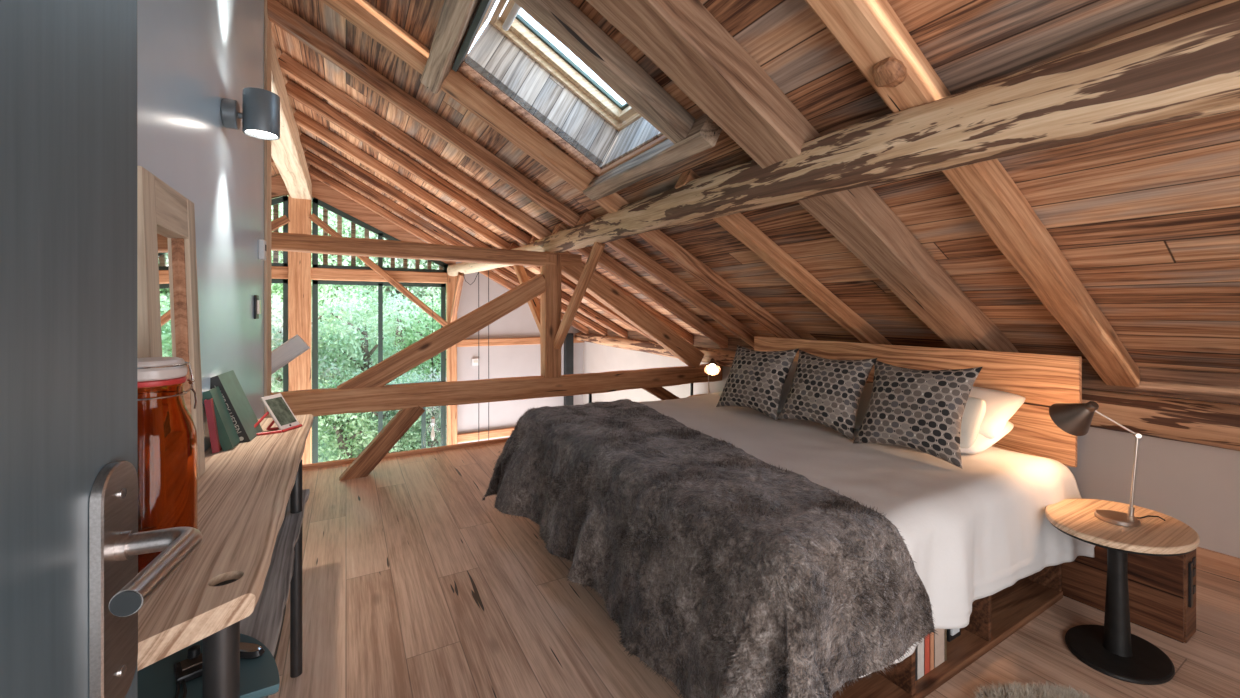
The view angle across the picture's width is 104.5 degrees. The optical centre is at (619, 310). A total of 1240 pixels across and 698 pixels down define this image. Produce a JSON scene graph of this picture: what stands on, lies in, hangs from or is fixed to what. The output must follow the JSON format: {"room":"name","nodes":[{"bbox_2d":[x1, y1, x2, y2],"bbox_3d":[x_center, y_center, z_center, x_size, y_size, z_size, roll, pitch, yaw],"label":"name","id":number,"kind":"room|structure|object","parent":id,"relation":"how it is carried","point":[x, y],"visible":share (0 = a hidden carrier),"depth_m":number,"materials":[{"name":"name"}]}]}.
{"room":"bedroom","nodes":[
{"label":"bedroom","id":0,"kind":"room"},
{"bbox_2d":[137,0,263,451],"bbox_3d":[-1.142,-0.360,0.931,0.060,3.720,5.950,0,0,-30],"label":"wall","id":1,"kind":"structure","parent":0,"point":[193,55],"depth_m":2.07,"materials":[{"name":"paint"}]},
{"bbox_2d":[221,87,279,139],"bbox_3d":[-1.767,-0.951,2.308,0.217,0.198,0.146,0,0,-30],"label":"wall lamp","id":2,"kind":"object","parent":1,"relation":"attached to","point":[260,115],"visible":1,"depth_m":2.26,"materials":[{"name":"grey metal"}]},
{"bbox_2d":[264,0,270,417],"bbox_3d":[-2.584,-0.350,3.465,0.086,3.700,0.240,0,0,-30],"label":"trim","id":3,"kind":"structure","parent":1,"relation":"attached to","point":[267,23],"depth_m":3.41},
{"bbox_2d":[271,175,582,443],"bbox_3d":[-4.548,0.888,8.170,8.600,6.424,0.100,0,0,-30],"label":"wall","id":4,"kind":"structure","parent":0,"point":[505,361],"depth_m":9.25,"materials":[{"name":"white paint"}]},
{"bbox_2d":[271,195,287,266],"bbox_3d":[-5.936,-1.264,7.343,1.457,1.169,0.060,0,0,-30],"label":"window","id":5,"kind":"structure","parent":4,"relation":"in","point":[284,199],"depth_m":7.65,"materials":[{"name":"black metal"}]},
{"bbox_2d":[312,197,447,272],"bbox_3d":[-4.117,-1.270,8.382,2.129,1.179,0.060,0,0,-30],"label":"window","id":6,"kind":"structure","parent":4,"relation":"in","point":[315,202],"depth_m":8.14,"materials":[{"name":"black metal"}]},
{"bbox_2d":[457,427,513,442],"bbox_3d":[-1.907,2.369,9.573,2.620,0.155,0.075,0,0,-30],"label":"wall rail","id":7,"kind":"object","parent":4,"relation":"attached to","point":[471,436],"visible":0.34,"depth_m":9.15,"materials":[{"name":"brown wood"}]},
{"bbox_2d":[457,336,584,346],"bbox_3d":[-1.907,0.601,9.575,2.620,0.144,0.074,0,0,-30],"label":"wall rail","id":8,"kind":"object","parent":4,"relation":"attached to","point":[526,340],"visible":0.56,"depth_m":9.31,"materials":[{"name":"brown wood"}]},
{"bbox_2d":[268,442,1239,697],"bbox_3d":[0.312,1.600,2.378,6.100,0.200,7.020,0,0,-30],"label":"floor","id":9,"kind":"structure","parent":0,"point":[414,585],"depth_m":2.31,"materials":[{"name":"brown wood"}]},
{"bbox_2d":[0,0,201,697],"bbox_3d":[-0.307,0.447,0.105,0.112,2.094,0.800,0,0,-22],"label":"door","id":10,"kind":"structure","parent":9,"relation":"on","point":[73,591],"depth_m":0.38,"materials":[{"name":"laminate"}]},
{"bbox_2d":[137,414,313,697],"bbox_3d":[-1.308,1.035,1.645,0.352,0.930,2.145,0,0,-30],"label":"console table","id":11,"kind":"object","parent":9,"relation":"on","point":[252,500],"visible":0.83,"depth_m":1.24,"materials":[{"name":"brown wood"}]},
{"bbox_2d":[137,357,197,572],"bbox_3d":[-1.063,0.338,1.086,0.162,0.463,0.162,0,0,-30],"label":"jar","id":12,"kind":"object","parent":11,"relation":"on","point":[167,448],"visible":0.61,"depth_m":1.05,"materials":[{"name":"orange glass"}]},
{"bbox_2d":[137,166,204,477],"bbox_3d":[-1.369,0.095,1.464,0.064,0.945,0.500,0,0,-30],"label":"mirror","id":13,"kind":"object","parent":11,"relation":"on","point":[167,285],"visible":0.52,"depth_m":1.48,"materials":[{"name":"brown wood"}]},
{"bbox_2d":[137,634,279,697],"bbox_3d":[-0.966,0.817,1.075,0.363,0.022,0.293,0,0,-30],"label":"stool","id":14,"kind":"object","parent":11,"relation":"on","point":[259,677],"visible":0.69,"depth_m":1.05,"materials":[{"name":"teal paint"}]},
{"bbox_2d":[173,645,201,697],"bbox_3d":[-0.911,0.784,1.014,0.070,0.043,0.223,0,0,-36],"label":"cradle","id":15,"kind":"object","parent":14,"relation":"on","point":[189,669],"visible":0.79,"depth_m":1.06,"materials":[{"name":"black plastic"}]},
{"bbox_2d":[240,642,264,658],"bbox_3d":[-0.879,0.796,1.127,0.092,0.018,0.036,0,0,7],"label":"handset","id":16,"kind":"object","parent":14,"relation":"on","point":[247,650],"visible":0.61,"depth_m":1.12,"materials":[{"name":"black plastic"}]},
{"bbox_2d":[204,398,221,453],"bbox_3d":[-1.665,0.460,1.978,0.047,0.216,0.153,0,0,-30],"label":"book","id":17,"kind":"object","parent":11,"relation":"on","point":[216,447],"visible":0.66,"depth_m":1.91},
{"bbox_2d":[202,386,239,450],"bbox_3d":[-1.675,0.446,2.021,0.107,0.253,0.173,0,0,-27],"label":"book","id":18,"kind":"object","parent":11,"relation":"on","point":[227,433],"visible":0.7,"depth_m":1.97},
{"bbox_2d":[210,370,262,442],"bbox_3d":[-1.725,0.430,2.152,0.159,0.311,0.205,0,0,-24],"label":"book","id":19,"kind":"object","parent":11,"relation":"on","point":[243,417],"visible":0.63,"depth_m":2.11,"materials":[{"name":"green paper"}]},
{"bbox_2d":[240,489,309,697],"bbox_3d":[-1.243,0.844,1.548,0.336,0.032,1.398,0,0,-30],"label":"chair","id":20,"kind":"object","parent":11,"relation":"attached to","point":[264,624],"depth_m":1.44,"materials":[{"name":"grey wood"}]},
{"bbox_2d":[254,411,301,435],"bbox_3d":[-1.630,0.519,2.266,0.109,0.101,0.216,0,0,6],"label":"tablet stand","id":21,"kind":"object","parent":11,"relation":"on","point":[268,428],"visible":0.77,"depth_m":2.25,"materials":[{"name":"red metal"}]},
{"bbox_2d":[260,393,299,429],"bbox_3d":[-1.636,0.484,2.313,0.110,0.156,0.115,0,0,6],"label":"tablet","id":22,"kind":"object","parent":21,"relation":"on","point":[276,405],"visible":1,"depth_m":2.30,"materials":[{"name":"white plastic"}]},
{"bbox_2d":[339,406,424,480],"bbox_3d":[-2.219,1.249,4.460,0.754,0.810,0.134,0,0,-30],"label":"diagonal brace","id":23,"kind":"object","parent":9,"relation":"on","point":[377,449],"visible":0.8,"depth_m":4.41,"materials":[{"name":"brown wood"}]},
{"bbox_2d":[302,437,508,469],"bbox_3d":[-1.474,1.532,5.436,5.930,0.135,0.060,0,0,-30],"label":"trim","id":24,"kind":"structure","parent":9,"relation":"on","point":[493,441],"depth_m":5.04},
{"bbox_2d":[642,387,678,399],"bbox_3d":[0.745,1.185,6.159,1.071,0.707,0.130,0,0,-29],"label":"diagonal brace","id":25,"kind":"object","parent":9,"relation":"on","point":[661,393],"visible":0.29,"depth_m":5.97,"materials":[{"name":"brown wood"}]},
{"bbox_2d":[754,336,1081,466],"bbox_3d":[1.941,0.874,3.675,0.075,1.249,2.400,0,0,-30],"label":"headboard","id":26,"kind":"object","parent":9,"relation":"on","point":[1044,380],"visible":0.34,"depth_m":2.87,"materials":[{"name":"brown wood"}]},
{"bbox_2d":[832,564,1062,697],"bbox_3d":[0.861,1.150,3.025,2.015,0.700,2.340,0,0,-30],"label":"bed","id":27,"kind":"object","parent":9,"relation":"on","point":[994,618],"visible":0.14,"depth_m":2.13,"materials":[{"name":"brown wood"}]},
{"bbox_2d":[482,399,937,697],"bbox_3d":[0.147,1.045,2.613,1.184,0.743,2.741,0,0,-30],"label":"fur throw","id":28,"kind":"object","parent":27,"relation":"on","point":[728,572],"visible":1,"depth_m":1.73,"materials":[{"name":"fur"}]},
{"bbox_2d":[638,392,1094,677],"bbox_3d":[0.950,0.986,3.066,1.792,0.482,2.583,0,0,-30],"label":"sheet","id":29,"kind":"object","parent":27,"relation":"on","point":[980,528],"visible":0.55,"depth_m":2.18,"materials":[{"name":"white fabric"}]},
{"bbox_2d":[716,345,798,420],"bbox_3d":[0.989,0.500,3.512,0.277,0.486,0.600,0,0,-32],"label":"patterned cushion","id":30,"kind":"object","parent":29,"relation":"on","point":[756,380],"visible":1,"depth_m":3.39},
{"bbox_2d":[778,361,796,409],"bbox_3d":[1.200,0.545,3.587,0.222,0.339,0.773,0,0,-31],"label":"bed pillow","id":31,"kind":"object","parent":29,"relation":"on","point":[787,385],"visible":0.03,"depth_m":3.46,"materials":[{"name":"white fabric"}]},
{"bbox_2d":[778,350,876,440],"bbox_3d":[1.292,0.505,3.041,0.262,0.476,0.572,0,0,-26],"label":"patterned cushion","id":32,"kind":"object","parent":29,"relation":"on","point":[826,392],"visible":1,"depth_m":2.93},
{"bbox_2d":[853,360,981,468],"bbox_3d":[1.559,0.515,2.554,0.279,0.481,0.559,0,0,-34],"label":"patterned cushion","id":33,"kind":"object","parent":29,"relation":"on","point":[921,410],"visible":1,"depth_m":2.46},
{"bbox_2d":[855,383,985,448],"bbox_3d":[1.678,0.585,2.789,0.200,0.258,0.733,0,0,-29],"label":"bed pillow","id":34,"kind":"object","parent":29,"relation":"on","point":[975,408],"visible":0.18,"depth_m":2.51,"materials":[{"name":"beige fabric"}]},
{"bbox_2d":[854,421,1013,453],"bbox_3d":[1.820,0.679,2.904,0.476,0.200,0.817,0,0,-30],"label":"bed pillow","id":35,"kind":"object","parent":29,"relation":"on","point":[982,443],"visible":0.14,"depth_m":2.51,"materials":[{"name":"white fabric"}]},
{"bbox_2d":[969,386,1024,438],"bbox_3d":[1.931,0.575,2.910,0.388,0.253,0.741,0,0,-30],"label":"bed pillow","id":36,"kind":"object","parent":35,"relation":"on","point":[1001,406],"visible":0.27,"depth_m":2.63,"materials":[{"name":"white fabric"}]},
{"bbox_2d":[917,638,923,679],"bbox_3d":[1.160,1.345,1.992,0.050,0.240,0.170,0,0,-30],"label":"book","id":37,"kind":"object","parent":27,"relation":"on","point":[920,649],"visible":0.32,"depth_m":1.92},
{"bbox_2d":[924,633,929,674],"bbox_3d":[1.200,1.340,2.015,0.040,0.250,0.170,0,0,-30],"label":"book","id":38,"kind":"object","parent":27,"relation":"on","point":[927,640],"visible":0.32,"depth_m":1.94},
{"bbox_2d":[934,629,944,667],"bbox_3d":[1.281,1.330,2.061,0.080,0.270,0.170,0,0,-30],"label":"book","id":39,"kind":"object","parent":27,"relation":"on","point":[939,640],"visible":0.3,"depth_m":1.99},
{"bbox_2d":[967,680,1098,697],"bbox_3d":[1.539,1.449,1.570,0.690,0.091,0.685,0,0,-8],"label":"sheepskin rug","id":40,"kind":"object","parent":9,"relation":"on","point":[1003,691],"visible":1,"depth_m":1.83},
{"bbox_2d":[1045,499,1199,684],"bbox_3d":[2.175,1.208,2.100,0.600,0.585,0.456,0,0,-30],"label":"side table","id":41,"kind":"object","parent":9,"relation":"on","point":[1110,649],"visible":0.99,"depth_m":2.06,"materials":[{"name":"brown wood"}]},
{"bbox_2d":[1049,401,1164,526],"bbox_3d":[2.199,0.660,2.186,0.278,0.509,0.341,0,0,-30],"label":"table lamp","id":42,"kind":"object","parent":41,"relation":"on","point":[1075,419],"visible":1,"depth_m":2.16,"materials":[{"name":"silver metal"}]},
{"bbox_2d":[1062,545,1195,642],"bbox_3d":[1.876,1.288,3.502,0.170,0.425,3.017,0,0,-30],"label":"box","id":43,"kind":"object","parent":9,"relation":"on","point":[1162,589],"visible":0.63,"depth_m":2.25,"materials":[{"name":"brown wood"}]},
{"bbox_3d":[0.978,1.208,5.084,0.600,0.585,0.456,0,0,-30],"label":"side table","id":44,"kind":"object","parent":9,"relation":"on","visible":0},
{"bbox_2d":[704,358,720,393],"bbox_3d":[0.963,0.709,5.046,0.167,0.411,0.216,0,0,3],"label":"table lamp","id":45,"kind":"object","parent":44,"relation":"on","point":[711,368],"visible":0.7,"depth_m":5.04,"materials":[{"name":"glass"}]},
{"bbox_2d":[271,0,1239,373],"bbox_3d":[-0.301,-0.914,4.606,5.304,2.927,11.500,0,0,-30],"label":"ceiling","id":46,"kind":"structure","parent":0,"point":[1147,220],"depth_m":2.42,"materials":[{"name":"wood"}]},
{"bbox_2d":[420,0,479,93],"bbox_3d":[-0.933,-1.599,2.691,0.187,0.208,1.401,0,0,-29],"label":"header beam","id":47,"kind":"structure","parent":46,"relation":"attached to","point":[455,17],"depth_m":2.71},
{"bbox_2d":[452,0,667,175],"bbox_3d":[-0.386,-1.329,2.995,1.114,0.626,0.925,0,0,-30],"label":"trim","id":48,"kind":"structure","parent":46,"relation":"attached to","point":[482,9],"depth_m":3.23,"materials":[{"name":"wood"}]},
{"bbox_2d":[465,0,662,167],"bbox_3d":[-0.286,-1.545,3.029,1.234,0.939,0.915,0,0,-30],"label":"window","id":49,"kind":"structure","parent":46,"relation":"attached to","point":[509,47],"depth_m":3.38,"materials":[{"name":"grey wood"}]},
{"bbox_2d":[583,114,721,200],"bbox_3d":[0.139,-0.963,3.188,0.176,0.191,1.440,0,0,-30],"label":"header beam","id":50,"kind":"structure","parent":46,"relation":"attached to","point":[704,133],"depth_m":2.95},
{"bbox_2d":[513,0,695,143],"bbox_3d":[-0.473,-1.535,2.223,2.120,1.242,0.142,0,0,-30],"label":"rafter","id":51,"kind":"object","parent":50,"relation":"on","point":[562,19],"visible":0.93,"depth_m":2.42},
{"bbox_2d":[583,342,1239,557],"bbox_3d":[1.965,2.260,5.555,0.120,3.680,10.900,0,0,-30],"label":"wall","id":52,"kind":"structure","parent":0,"point":[1196,485],"depth_m":3.03,"materials":[{"name":"beige paint"}]},
{"bbox_2d":[271,364,721,417],"bbox_3d":[-1.132,0.818,5.089,5.680,0.242,0.183,0,0,-30],"label":"tie beam","id":53,"kind":"structure","parent":52,"relation":"attached to","point":[327,401],"depth_m":4.84,"materials":[{"name":"brown wood"}]},
{"bbox_2d":[337,274,544,388],"bbox_3d":[-1.661,0.224,4.783,2.002,1.248,0.139,0,0,-30],"label":"diagonal brace","id":54,"kind":"object","parent":53,"relation":"attached to","point":[389,369],"visible":0.95,"depth_m":4.69,"materials":[{"name":"brown wood"}]},
{"bbox_2d":[540,254,560,377],"bbox_3d":[-0.762,0.055,5.298,0.196,1.340,0.175,0,0,-30],"label":"post","id":55,"kind":"object","parent":53,"relation":"on","point":[550,300],"visible":0.86,"depth_m":5.22,"materials":[{"name":"brown wood"}]},
{"bbox_2d":[271,232,581,266],"bbox_3d":[-2.295,-0.580,4.424,4.200,0.154,0.172,1,0,-30],"label":"tie beam","id":56,"kind":"structure","parent":55,"relation":"on","point":[292,242],"depth_m":4.51,"materials":[{"name":"brown wood"}]},
{"bbox_2d":[447,244,544,275],"bbox_3d":[-1.855,-0.712,6.986,0.255,0.229,3.945,0,0,-34],"label":"log","id":57,"kind":"object","parent":56,"relation":"on","point":[464,267],"visible":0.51,"depth_m":7.37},
{"bbox_2d":[294,110,509,248],"bbox_3d":[-2.519,-1.485,6.014,2.650,1.522,0.115,0,0,-30],"label":"rafter","id":58,"kind":"object","parent":57,"relation":"on","point":[301,119],"visible":0.86,"depth_m":5.85,"materials":[{"name":"brown wood"}]},
{"bbox_2d":[285,80,531,245],"bbox_3d":[-2.124,-1.481,5.320,2.644,1.537,0.118,0,0,-30],"label":"rafter","id":59,"kind":"object","parent":57,"relation":"on","point":[297,92],"visible":0.93,"depth_m":5.14,"materials":[{"name":"brown wood"}]},
{"bbox_2d":[533,0,1239,252],"bbox_3d":[0.497,-0.687,3.162,0.282,0.329,5.604,0,0,-30],"label":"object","id":60,"kind":"structure","parent":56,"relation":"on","point":[1186,66],"depth_m":1.61,"materials":[{"name":"wood"}]},
{"bbox_2d":[278,52,551,239],"bbox_3d":[-1.845,-1.482,4.835,2.650,1.532,0.116,0,0,-30],"label":"rafter","id":61,"kind":"object","parent":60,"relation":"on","point":[288,65],"visible":0.93,"depth_m":4.65,"materials":[{"name":"brown wood"}]},
{"bbox_2d":[267,0,580,226],"bbox_3d":[-1.423,-1.490,4.070,2.672,1.542,0.115,0,0,-30],"label":"rafter","id":62,"kind":"object","parent":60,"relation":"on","point":[279,14],"visible":0.89,"depth_m":3.87,"materials":[{"name":"brown wood"}]},
{"bbox_2d":[320,0,629,213],"bbox_3d":[-1.010,-1.480,3.369,2.700,1.556,0.142,0,0,-30],"label":"rafter","id":63,"kind":"object","parent":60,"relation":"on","point":[360,13],"visible":0.73,"depth_m":3.32,"materials":[{"name":"brown wood"}]},
{"bbox_2d":[805,0,950,112],"bbox_3d":[0.126,-1.501,1.294,2.614,1.515,0.161,0,0,-30],"label":"rafter","id":64,"kind":"object","parent":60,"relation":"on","point":[870,32],"visible":0.76,"depth_m":1.72,"materials":[{"name":"brown wood"}]},
{"bbox_2d":[872,57,907,87],"bbox_3d":[0.987,-0.874,1.761,0.114,0.084,0.108,0,0,-21],"label":"wood block","id":65,"kind":"object","parent":64,"relation":"attached to","point":[890,72],"visible":1,"depth_m":1.74,"materials":[{"name":"brown wood"}]},
{"bbox_2d":[513,265,539,331],"bbox_3d":[-1.065,-0.148,5.788,0.106,0.968,1.053,0,0,-31],"label":"diagonal brace","id":66,"kind":"object","parent":55,"relation":"attached to","point":[534,305],"visible":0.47,"depth_m":5.70,"materials":[{"name":"brown wood"}]},
{"bbox_2d":[554,242,604,348],"bbox_3d":[-0.434,-0.121,4.797,0.083,1.075,1.108,0,0,-30],"label":"diagonal brace","id":67,"kind":"object","parent":55,"relation":"attached to","point":[597,249],"visible":0.98,"depth_m":4.70,"materials":[{"name":"brown wood"}]},
{"bbox_2d":[557,251,704,367],"bbox_3d":[0.137,0.009,5.811,2.159,1.484,0.159,0,0,-30],"label":"rafter","id":68,"kind":"object","parent":53,"relation":"on","point":[601,289],"visible":0.82,"depth_m":5.78,"materials":[{"name":"brown wood"}]},
{"bbox_2d":[575,333,1239,450],"bbox_3d":[1.778,0.619,5.534,0.264,0.325,10.652,0,0,-30],"label":"wooden beam","id":69,"kind":"structure","parent":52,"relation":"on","point":[1214,424],"depth_m":2.87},
{"bbox_2d":[308,165,588,333],"bbox_3d":[-2.705,-0.868,8.593,4.891,2.748,0.125,0,0,-30],"label":"rafter","id":70,"kind":"object","parent":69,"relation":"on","point":[334,184],"visible":0.53,"depth_m":7.94,"materials":[{"name":"brown wood"}]},
{"bbox_2d":[304,150,606,335],"bbox_3d":[-2.307,-0.872,7.903,4.895,2.746,0.121,0,0,-30],"label":"rafter","id":71,"kind":"object","parent":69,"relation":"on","point":[311,158],"visible":0.63,"depth_m":7.29,"materials":[{"name":"brown wood"}]},
{"bbox_2d":[300,133,627,337],"bbox_3d":[-1.933,-0.872,7.246,4.893,2.748,0.119,0,0,-30],"label":"rafter","id":72,"kind":"object","parent":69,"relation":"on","point":[305,140],"visible":0.75,"depth_m":6.68,"materials":[{"name":"brown wood"}]},
{"bbox_2d":[508,243,653,340],"bbox_3d":[-0.443,-0.207,7.073,2.473,1.427,0.128,0,0,-30],"label":"rafter","id":73,"kind":"object","parent":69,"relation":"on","point":[566,282],"visible":0.38,"depth_m":7.06,"materials":[{"name":"brown wood"}]},
{"bbox_2d":[529,236,692,344],"bbox_3d":[0.016,-0.210,6.273,2.474,1.430,0.128,0,0,-30],"label":"rafter","id":74,"kind":"object","parent":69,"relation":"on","point":[687,336],"visible":0.32,"depth_m":6.51,"materials":[{"name":"brown wood"}]},
{"bbox_2d":[552,223,727,347],"bbox_3d":[0.374,-0.212,5.648,2.477,1.426,0.127,0,0,-30],"label":"rafter","id":75,"kind":"object","parent":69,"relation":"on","point":[605,261],"visible":0.82,"depth_m":5.62,"materials":[{"name":"brown wood"}]},
{"bbox_2d":[577,212,760,347],"bbox_3d":[0.688,-0.213,5.100,2.470,1.431,0.125,0,0,-30],"label":"rafter","id":76,"kind":"object","parent":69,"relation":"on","point":[623,247],"visible":0.82,"depth_m":5.00,"materials":[{"name":"brown wood"}]},
{"bbox_2d":[607,212,802,338],"bbox_3d":[0.987,-0.210,4.572,2.470,1.430,0.124,0,0,-30],"label":"rafter","id":77,"kind":"object","parent":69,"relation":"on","point":[657,239],"visible":0.76,"depth_m":4.47,"materials":[{"name":"brown wood"}]},
{"bbox_2d":[675,169,891,344],"bbox_3d":[1.461,-0.211,3.745,2.472,1.428,0.124,0,0,-30],"label":"rafter","id":78,"kind":"object","parent":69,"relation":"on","point":[738,225],"visible":0.77,"depth_m":3.62,"materials":[{"name":"brown wood"}]},
{"bbox_2d":[587,0,1018,352],"bbox_3d":[0.799,-0.857,2.393,4.925,2.810,0.268,0,0,-30],"label":"rafter","id":79,"kind":"object","parent":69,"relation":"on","point":[682,38],"visible":0.76,"depth_m":2.28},
{"bbox_2d":[942,159,1139,387],"bbox_3d":[2.225,-0.184,2.491,2.265,1.317,0.161,0,0,-30],"label":"rafter","id":80,"kind":"object","parent":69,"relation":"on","point":[986,187],"visible":0.85,"depth_m":2.37,"materials":[{"name":"brown wood"}]},
{"bbox_2d":[579,328,1239,404],"bbox_3d":[1.804,0.430,5.463,0.024,0.170,10.700,0,0,-30],"label":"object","id":81,"kind":"structure","parent":52,"relation":"attached to","point":[1221,387],"depth_m":2.87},
{"bbox_2d":[1196,547,1239,576],"bbox_3d":[2.845,1.450,3.869,0.020,0.100,6.900,0,0,-30],"label":"baseboard","id":82,"kind":"structure","parent":52,"relation":"attached to","point":[1222,562],"depth_m":2.77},
{"bbox_3d":[-3.295,4.175,6.075,8.700,0.150,4.980,0,0,-30],"label":"floor","id":83,"kind":"structure","parent":0,"visible":0},
{"bbox_2d":[288,196,311,464],"bbox_3d":[-5.097,1.150,7.649,0.310,5.900,0.210,0,0,-30],"label":"column","id":84,"kind":"structure","parent":83,"relation":"on","point":[299,210],"depth_m":7.57,"materials":[{"name":"brown wood"}]},
{"bbox_2d":[271,266,287,278],"bbox_3d":[-6.684,-0.601,6.777,3.310,0.196,0.127,0,0,-30],"label":"beam","id":85,"kind":"structure","parent":84,"relation":"attached to","point":[277,272],"depth_m":7.49,"materials":[{"name":"brown wood"}]},
{"bbox_2d":[271,35,311,200],"bbox_3d":[-3.934,-1.930,5.642,0.289,0.312,4.860,0,0,-30],"label":"ridge beam","id":86,"kind":"structure","parent":84,"relation":"on","point":[287,153],"depth_m":5.38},
{"bbox_2d":[311,268,446,282],"bbox_3d":[-4.078,-0.600,8.268,2.085,0.195,0.127,0,0,-30],"label":"beam","id":87,"kind":"structure","parent":84,"relation":"attached to","point":[333,274],"depth_m":8.12,"materials":[{"name":"brown wood"}]},
{"bbox_2d":[309,213,448,326],"bbox_3d":[-4.015,-0.620,8.162,2.148,1.874,0.073,0,0,-30],"label":"diagonal brace","id":88,"kind":"object","parent":84,"relation":"attached to","point":[313,217],"visible":0.84,"depth_m":8.18,"materials":[{"name":"brown wood"}]},
{"bbox_2d":[446,273,456,444],"bbox_3d":[-3.093,1.700,8.827,0.180,4.800,0.148,0,0,-30],"label":"column","id":89,"kind":"structure","parent":83,"relation":"on","point":[451,353],"depth_m":8.76,"materials":[{"name":"brown wood"}]},
{"bbox_2d":[449,272,464,322],"bbox_3d":[-2.870,-0.135,8.392,0.093,1.034,0.898,0,0,-31],"label":"diagonal brace","id":90,"kind":"object","parent":89,"relation":"attached to","point":[460,278],"visible":0.81,"depth_m":8.27,"materials":[{"name":"brown wood"}]},
{"bbox_2d":[564,333,573,405],"bbox_3d":[-1.062,2.280,9.930,0.170,3.640,0.120,0,0,-30],"label":"steel column","id":91,"kind":"structure","parent":83,"relation":"on","point":[569,340],"depth_m":9.88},
{"bbox_3d":[-5.686,3.750,7.520,5.980,0.700,0.100,0,0,-30],"label":"wall","id":92,"kind":"structure","parent":0,"visible":0},
{"bbox_2d":[312,406,445,462],"bbox_3d":[-4.134,2.370,8.372,2.080,2.040,0.060,0,0,-30],"label":"window","id":93,"kind":"structure","parent":92,"relation":"in","point":[443,408],"depth_m":8.66,"materials":[{"name":"black metal"}]},
{"bbox_2d":[312,280,445,388],"bbox_3d":[-4.134,0.425,8.372,2.080,1.890,0.060,0,0,-30],"label":"window","id":94,"kind":"structure","parent":93,"relation":"on","point":[315,283],"depth_m":8.31,"materials":[{"name":"black metal"}]},
{"bbox_3d":[-6.674,2.370,6.922,3.150,2.040,0.060,0,0,-30],"label":"window","id":95,"kind":"structure","parent":92,"relation":"in","visible":0},
{"bbox_2d":[271,279,287,392],"bbox_3d":[-6.674,0.425,6.922,3.150,1.890,0.060,0,0,-30],"label":"window","id":96,"kind":"structure","parent":95,"relation":"on","point":[284,282],"depth_m":7.65,"materials":[{"name":"black metal"}]},
{"bbox_3d":[-4.223,1.579,2.587,3.630,5.042,0.080,0,0,-30],"label":"wall","id":97,"kind":"structure","parent":0,"visible":0},
{"bbox_2d":[271,334,309,374],"bbox_3d":[-2.646,0.403,3.620,0.520,0.445,0.061,0,0,-30],"label":"stub","id":98,"kind":"object","parent":97,"relation":"attached to","point":[285,353],"visible":0.5,"depth_m":3.65,"materials":[{"name":"paint"}]},
{"label":"outside","id":99,"kind":"structure","parent":0,"visible":0},
{"bbox_2d":[271,283,446,461],"bbox_3d":[-17.599,-6.571,30.831,60.000,22.216,50.000,0,0,-30],"label":"ground","id":100,"kind":"structure","parent":99,"point":[392,339],"depth_m":13.11,"materials":[{"name":"green plant"}]},
{"bbox_2d":[271,293,344,391],"bbox_3d":[-7.171,1.077,10.372,2.140,3.096,2.410,0,0,-39],"label":"leafy tree","id":101,"kind":"object","parent":100,"relation":"on","point":[276,327],"visible":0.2,"depth_m":10.15,"materials":[{"name":"green plant"}]},
{"bbox_2d":[271,195,374,371],"bbox_3d":[-8.689,-1.245,12.598,4.481,6.496,4.213,0,0,-30],"label":"leafy tree","id":102,"kind":"object","parent":100,"relation":"on","point":[275,291],"visible":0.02,"depth_m":12.67,"materials":[{"name":"green plant"}]},
{"bbox_2d":[271,203,401,383],"bbox_3d":[-7.225,-0.757,12.253,4.127,6.044,3.948,0,0,-22],"label":"leafy tree","id":103,"kind":"object","parent":100,"relation":"on","point":[346,261],"visible":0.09,"depth_m":11.52,"materials":[{"name":"green plant"}]},
{"bbox_2d":[318,375,377,462],"bbox_3d":[-5.562,2.454,9.532,1.727,2.258,1.891,0,0,4],"label":"leafy tree","id":104,"kind":"object","parent":100,"relation":"on","point":[347,440],"visible":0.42,"depth_m":9.42,"materials":[{"name":"green plant"}]},
{"bbox_2d":[311,285,428,416],"bbox_3d":[-5.753,0.960,10.979,2.724,3.412,2.523,0,0,-30],"label":"leafy tree","id":105,"kind":"object","parent":100,"relation":"on","point":[363,361],"visible":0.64,"depth_m":10.69,"materials":[{"name":"green plant"}]},
{"bbox_2d":[322,210,440,351],"bbox_3d":[-6.261,-1.140,13.773,3.165,6.475,4.685,0,0,38],"label":"leafy tree","id":106,"kind":"object","parent":100,"relation":"on","point":[410,261],"visible":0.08,"depth_m":13.47,"materials":[{"name":"green plant"}]},
{"bbox_2d":[343,370,435,452],"bbox_3d":[-4.943,2.261,10.274,2.014,2.182,1.528,0,0,30],"label":"leafy tree","id":107,"kind":"object","parent":100,"relation":"on","point":[416,426],"visible":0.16,"depth_m":9.95,"materials":[{"name":"green plant"}]},
{"bbox_2d":[376,287,440,381],"bbox_3d":[-4.793,0.922,12.155,2.565,3.196,2.352,0,0,-30],"label":"leafy tree","id":108,"kind":"object","parent":100,"relation":"on","point":[434,362],"visible":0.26,"depth_m":11.66,"materials":[{"name":"green plant"}]},
{"bbox_2d":[384,258,440,344],"bbox_3d":[-5.313,-1.263,15.313,4.316,6.742,4.046,0,0,-18],"label":"leafy tree","id":109,"kind":"object","parent":100,"relation":"on","point":[439,290],"visible":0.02,"depth_m":14.16,"materials":[{"name":"green plant"}]},
{"bbox_2d":[383,366,446,448],"bbox_3d":[-4.231,2.330,10.512,1.969,2.205,1.791,0,0,-30],"label":"leafy tree","id":110,"kind":"object","parent":100,"relation":"on","point":[436,410],"visible":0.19,"depth_m":10.36,"materials":[{"name":"green plant"}]},
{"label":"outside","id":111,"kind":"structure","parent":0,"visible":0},
{"bbox_2d":[273,204,278,262],"bbox_3d":[-5.541,-1.201,7.730,0.070,1.102,0.040,0,0,-30],"label":"balcony slat","id":112,"kind":"object","parent":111,"point":[275,207],"visible":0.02,"depth_m":7.72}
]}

